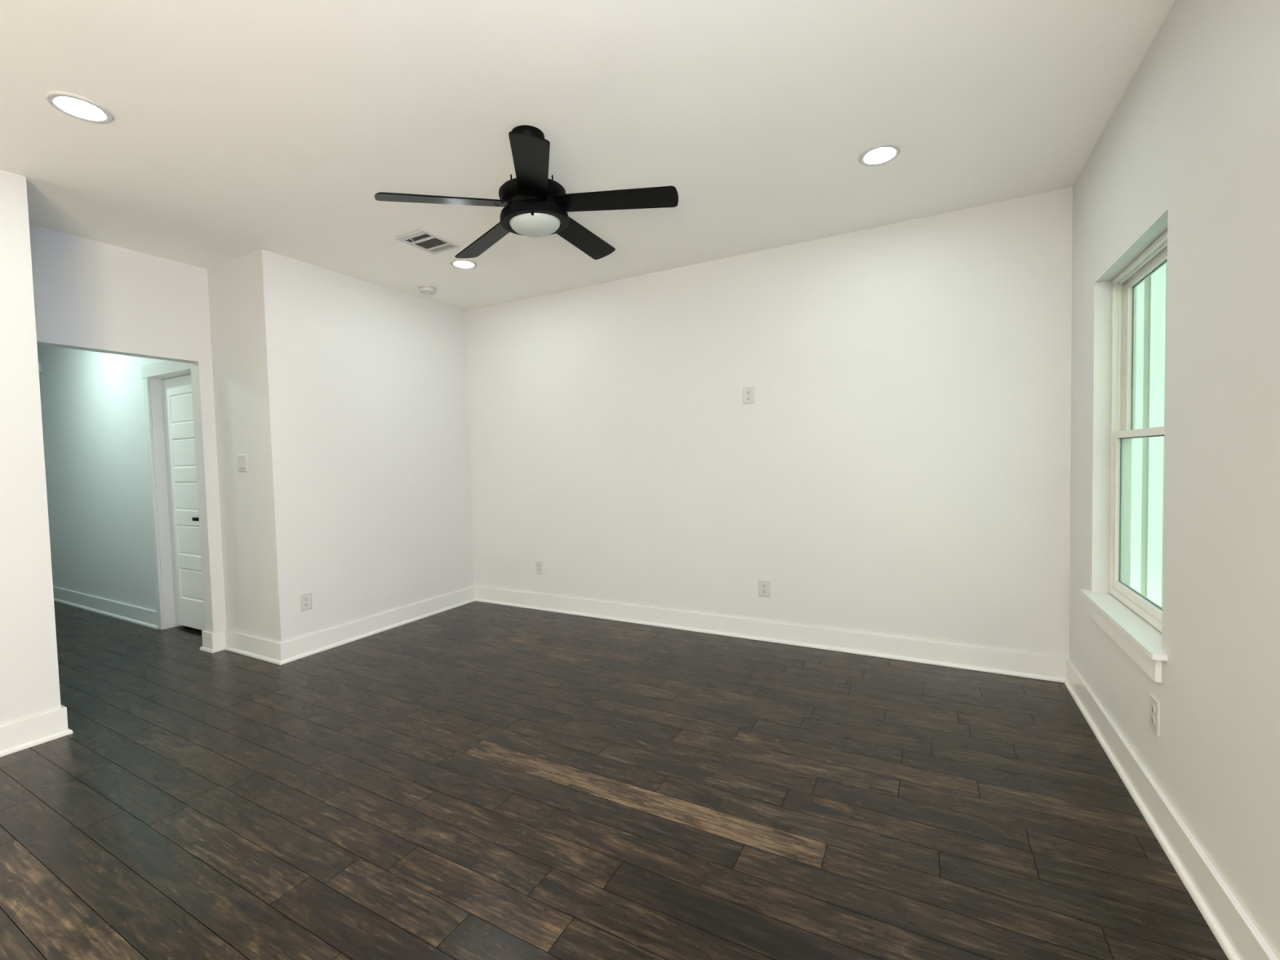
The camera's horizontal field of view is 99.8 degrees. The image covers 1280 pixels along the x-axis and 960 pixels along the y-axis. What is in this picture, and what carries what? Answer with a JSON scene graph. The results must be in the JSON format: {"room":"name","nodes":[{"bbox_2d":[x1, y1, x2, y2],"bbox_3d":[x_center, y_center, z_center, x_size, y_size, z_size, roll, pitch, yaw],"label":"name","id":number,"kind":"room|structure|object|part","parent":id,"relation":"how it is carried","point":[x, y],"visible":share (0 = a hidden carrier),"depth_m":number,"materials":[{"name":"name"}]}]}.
{"room":"empty living room","nodes":[
{"label":"empty living room","id":0,"kind":"room"},
{"bbox_2d":[0,168,61,725],"bbox_3d":[-5.496,0.009,2.907,4.766,2.843,1.970,0,2,28],"label":"wall","id":1,"kind":"structure","parent":0,"point":[29,682],"depth_m":2.58,"materials":[{"name":"paint"}]},
{"bbox_2d":[0,706,72,756],"bbox_3d":[-3.343,1.254,1.841,0.028,0.137,1.999,0,2,28],"label":"baseboard","id":2,"kind":"structure","parent":1,"relation":"attached to","point":[25,733],"depth_m":2.61,"materials":[{"name":"paint"}]},
{"bbox_3d":[-3.334,1.311,1.840,0.013,0.022,1.999,0,2,28],"label":"shoe molding","id":3,"kind":"part","parent":2,"relation":"part of","materials":[{"name":"paint"}]},
{"bbox_2d":[29,224,226,632],"bbox_3d":[-3.361,-0.063,3.477,0.115,2.843,1.285,0,2,28],"label":"wall","id":4,"kind":"structure","parent":0,"point":[89,295],"depth_m":3.54,"materials":[{"name":"paint"}]},
{"bbox_2d":[200,630,213,653],"bbox_3d":[-3.130,1.169,3.902,0.173,0.137,0.028,0,2,28],"label":"baseboard","id":5,"kind":"object","parent":4,"relation":"attached to","point":[207,646],"visible":1,"depth_m":3.90,"materials":[{"name":"paint"}]},
{"bbox_3d":[-3.133,1.227,3.897,0.173,0.022,0.013,0,2,28],"label":"shoe molding","id":6,"kind":"part","parent":5,"relation":"part of","materials":[{"name":"paint"}]},
{"bbox_2d":[211,629,226,653],"bbox_3d":[-3.048,1.167,3.904,0.028,0.137,0.110,0,2,28],"label":"baseboard","id":7,"kind":"structure","parent":4,"relation":"attached to","point":[219,644],"depth_m":3.90,"materials":[{"name":"paint"}]},
{"bbox_3d":[-3.043,1.225,3.896,0.013,0.022,0.094,0,2,28],"label":"shoe molding","id":8,"kind":"part","parent":7,"relation":"part of","materials":[{"name":"paint"}]},
{"bbox_2d":[36,253,271,639],"bbox_3d":[-4.563,-0.085,4.787,4.646,2.843,0.139,0,2,28],"label":"wall","id":9,"kind":"structure","parent":0,"point":[93,411],"depth_m":4.63,"materials":[{"name":"paint"}]},
{"bbox_2d":[38,361,42,373],"bbox_3d":[-6.121,-1.150,5.491,0.070,0.110,0.023,0,2,28],"label":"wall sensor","id":10,"kind":"object","parent":9,"relation":"attached to","point":[40,371],"visible":0.66,"depth_m":5.47,"materials":[{"name":"white plastic"}]},
{"bbox_2d":[53,586,157,629],"bbox_3d":[-5.312,1.172,5.176,2.953,0.137,0.028,0,2,28],"label":"baseboard","id":11,"kind":"structure","parent":9,"relation":"attached to","point":[134,614],"depth_m":4.94,"materials":[{"name":"paint"}]},
{"bbox_2d":[141,360,205,630],"bbox_3d":[-3.620,0.149,4.308,0.880,2.167,0.162,0,2,28],"label":"door","id":12,"kind":"structure","parent":9,"relation":"in","point":[167,384],"depth_m":4.41,"materials":[{"name":"paint"}]},
{"bbox_3d":[-3.405,0.303,4.182,0.137,0.054,0.062,0,2,28],"label":"handle","id":13,"kind":"part","parent":12,"relation":"part of","materials":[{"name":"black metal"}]},
{"bbox_2d":[237,454,248,471],"bbox_3d":[-2.763,-0.117,3.743,0.116,0.120,0.011,0,2,28],"label":"light switch","id":14,"kind":"object","parent":9,"relation":"attached to","point":[242,459],"visible":1,"depth_m":3.74,"materials":[{"name":"white plastic"}]},
{"bbox_2d":[224,629,281,664],"bbox_3d":[-2.716,1.165,3.773,0.736,0.137,0.028,0,2,28],"label":"baseboard","id":15,"kind":"structure","parent":9,"relation":"attached to","point":[260,648],"depth_m":3.76,"materials":[{"name":"paint"}]},
{"bbox_3d":[-2.712,1.222,3.765,0.721,0.022,0.013,0,2,28],"label":"shoe molding","id":16,"kind":"part","parent":15,"relation":"part of","materials":[{"name":"paint"}]},
{"bbox_2d":[251,248,475,642],"bbox_3d":[-2.079,-0.128,4.383,0.120,2.843,1.759,0,2,28],"label":"wall","id":17,"kind":"structure","parent":0,"point":[363,384],"depth_m":4.09,"materials":[{"name":"paint"}]},
{"bbox_2d":[298,591,311,611],"bbox_3d":[-2.333,0.848,3.763,0.009,0.120,0.082,0,2,28],"label":"wall outlet","id":18,"kind":"object","parent":17,"relation":"attached to","point":[305,599],"visible":1,"depth_m":3.76,"materials":[{"name":"white plastic"}]},
{"bbox_2d":[280,586,475,665],"bbox_3d":[-1.991,1.124,4.383,0.028,0.137,1.788,0,2,28],"label":"baseboard","id":19,"kind":"structure","parent":17,"relation":"attached to","point":[292,650],"depth_m":4.18,"materials":[{"name":"paint"}]},
{"bbox_2d":[0,0,1174,311],"bbox_3d":[-3.598,-1.469,1.609,9.543,0.120,8.195,0,2,28],"label":"ceiling","id":20,"kind":"structure","parent":0,"point":[237,128],"depth_m":2.23,"materials":[{"name":"paint"}]},
{"bbox_2d":[45,91,113,123],"bbox_3d":[-2.193,-1.457,2.113,0.184,0.008,0.184,0,2,28],"label":"recessed light","id":21,"kind":"object","parent":20,"relation":"in","point":[79,107],"visible":1,"depth_m":2.10,"materials":[{"name":"white plastic"}]},
{"bbox_2d":[417,284,436,294],"bbox_3d":[-1.725,-1.534,4.377,0.140,0.050,0.140,0,2,28],"label":"smoke detector","id":22,"kind":"object","parent":20,"relation":"attached to","point":[424,289],"visible":1,"depth_m":4.33,"materials":[{"name":"white plastic"}]},
{"bbox_2d":[395,229,460,254],"bbox_3d":[-1.360,-1.525,3.466,0.254,0.016,0.300,0,2,28],"label":"ceiling vent","id":23,"kind":"object","parent":20,"relation":"in","point":[423,239],"visible":1,"depth_m":3.46,"materials":[{"name":"white plastic"}]},
{"bbox_2d":[450,258,477,269],"bbox_3d":[-1.262,-1.546,3.864,0.184,0.008,0.184,0,2,28],"label":"recessed light","id":24,"kind":"object","parent":20,"relation":"in","point":[464,264],"visible":1,"depth_m":3.85,"materials":[{"name":"white plastic"}]},
{"bbox_2d":[374,124,678,259],"bbox_3d":[-0.452,-1.304,2.424,1.234,0.419,1.188,0,2,28],"label":"ceiling fan","id":25,"kind":"object","parent":20,"relation":"hanging from","point":[535,205],"visible":1,"depth_m":2.30,"materials":[{"name":"black metal"}]},
{"bbox_3d":[-0.797,-1.151,2.223,0.537,0.104,0.133,-3,3,-28],"label":"blade","id":26,"kind":"part","parent":25,"relation":"part of","materials":[{"name":"black wood"}]},
{"bbox_3d":[-0.729,-1.189,2.650,0.540,0.082,0.132,1,3,44],"label":"blade","id":27,"kind":"part","parent":25,"relation":"part of","materials":[{"name":"black wood"}]},
{"bbox_3d":[-0.411,-1.164,2.023,0.134,0.081,0.538,-2,2,-11],"label":"blade","id":28,"kind":"part","parent":25,"relation":"part of","materials":[{"name":"black wood"}]},
{"bbox_3d":[-0.466,-1.133,2.391,0.223,0.080,0.223,0,2,28],"label":"lamp shade","id":29,"kind":"part","parent":25,"relation":"part of","materials":[{"name":"white glass"}]},
{"bbox_3d":[-0.309,-1.225,2.718,0.136,0.045,0.542,0,2,28],"label":"blade","id":30,"kind":"part","parent":25,"relation":"part of","materials":[{"name":"black wood"}]},
{"bbox_3d":[-0.104,-1.209,2.330,0.541,0.044,0.134,-1,2,8],"label":"blade","id":31,"kind":"part","parent":25,"relation":"part of","materials":[{"name":"black wood"}]},
{"bbox_2d":[858,142,901,165],"bbox_3d":[1.146,-1.553,2.579,0.184,0.008,0.184,0,2,28],"label":"recessed light","id":32,"kind":"object","parent":20,"relation":"in","point":[882,153],"visible":1,"depth_m":2.57,"materials":[{"name":"white plastic"}]},
{"bbox_2d":[0,600,1228,959],"bbox_3d":[-3.543,1.392,1.714,9.527,0.120,8.375,0,2,28],"label":"floor","id":33,"kind":"structure","parent":0,"point":[473,780],"depth_m":2.04,"materials":[{"name":"brown wood"}]},
{"bbox_2d":[465,186,1072,657],"bbox_3d":[-1.669,-0.170,5.227,9.543,2.843,0.120,0,2,28],"label":"wall","id":34,"kind":"structure","parent":0,"point":[899,464],"depth_m":3.65,"materials":[{"name":"paint"}]},
{"bbox_2d":[535,560,543,574],"bbox_3d":[-0.894,0.776,4.790,0.082,0.120,0.009,0,2,28],"label":"wall outlet","id":35,"kind":"object","parent":34,"relation":"attached to","point":[539,564],"visible":1,"depth_m":4.79,"materials":[{"name":"white plastic"}]},
{"bbox_2d":[742,386,754,404],"bbox_3d":[0.772,-0.602,3.834,0.082,0.120,0.009,0,2,28],"label":"wall outlet","id":36,"kind":"object","parent":34,"relation":"attached to","point":[748,392],"visible":1,"depth_m":3.83,"materials":[{"name":"white plastic"}]},
{"bbox_2d":[758,579,770,596],"bbox_3d":[0.887,0.771,3.842,0.082,0.120,0.009,0,2,28],"label":"wall outlet","id":37,"kind":"object","parent":34,"relation":"attached to","point":[764,585],"visible":1,"depth_m":3.84,"materials":[{"name":"white plastic"}]},
{"bbox_2d":[475,586,1067,682],"bbox_3d":[0.413,1.079,4.099,4.540,0.137,0.028,0,2,28],"label":"baseboard","id":38,"kind":"structure","parent":34,"relation":"attached to","point":[1031,665],"depth_m":3.70,"materials":[{"name":"paint"}]},
{"bbox_2d":[1069,0,1279,959],"bbox_3d":[0.584,-0.001,-0.552,0.136,2.843,7.975,0,2,28],"label":"wall","id":39,"kind":"structure","parent":0,"point":[1189,150],"depth_m":1.54,"materials":[{"name":"paint"}]},
{"bbox_2d":[1079,230,1167,682],"bbox_3d":[2.019,-0.122,2.180,0.179,1.591,0.982,0,2,28],"label":"window","id":40,"kind":"structure","parent":39,"relation":"in","point":[1131,620],"depth_m":2.48,"materials":[{"name":"plastic"}]},
{"bbox_3d":[2.010,0.573,2.220,0.123,0.018,0.982,0,2,28],"label":"sill","id":41,"kind":"part","parent":40,"relation":"part of","materials":[{"name":"paint"}]},
{"bbox_3d":[2.062,-0.179,2.156,0.073,1.477,0.884,0,2,28],"label":"frame","id":42,"kind":"part","parent":40,"relation":"part of","materials":[{"name":"plastic"}]},
{"bbox_3d":[2.060,0.161,2.174,0.030,0.739,0.850,0,2,28],"label":"sash","id":43,"kind":"part","parent":40,"relation":"part of","materials":[{"name":"plastic"}]},
{"bbox_3d":[2.076,-0.534,2.131,0.030,0.721,0.838,0,2,28],"label":"sash","id":44,"kind":"part","parent":40,"relation":"part of","materials":[{"name":"plastic"}]},
{"bbox_2d":[1149,693,1159,736],"bbox_3d":[1.806,0.823,1.893,0.009,0.120,0.082,0,2,28],"label":"wall outlet","id":45,"kind":"object","parent":39,"relation":"attached to","point":[1154,704],"visible":1,"depth_m":1.88,"materials":[{"name":"white plastic"}]},
{"bbox_2d":[1151,714,1155,724],"bbox_3d":[1.803,0.842,1.896,0.002,0.028,0.034,0,2,28],"label":"receptacle","id":46,"kind":"object","parent":45,"relation":"attached to","point":[1153,716],"depth_m":1.89,"materials":[{"name":"white plastic"}]},
{"bbox_2d":[1151,703,1155,713],"bbox_3d":[1.802,0.803,1.894,0.002,0.028,0.034,0,2,28],"label":"receptacle","id":47,"kind":"object","parent":45,"relation":"attached to","point":[1153,705],"depth_m":1.89,"materials":[{"name":"white plastic"}]},
{"bbox_2d":[1063,657,1278,959],"bbox_3d":[0.541,1.251,-0.465,0.028,0.137,7.974,0,2,28],"label":"baseboard","id":48,"kind":"structure","parent":39,"relation":"attached to","point":[1237,935],"depth_m":1.69,"materials":[{"name":"paint"}]},
{"label":"outside","id":49,"kind":"structure","parent":0,"visible":0},
{"bbox_3d":[2.994,1.478,3.018,0.757,0.100,20.000,0,2,28],"label":"ground","id":50,"kind":"structure","parent":49,"visible":0},
{"bbox_2d":[1129,262,1167,607],"bbox_3d":[3.312,-0.521,2.747,0.130,3.900,20.000,0,2,28],"label":"wall","id":51,"kind":"structure","parent":50,"relation":"on","point":[1148,454],"depth_m":4.38,"materials":[{"name":"paint"}]}
]}

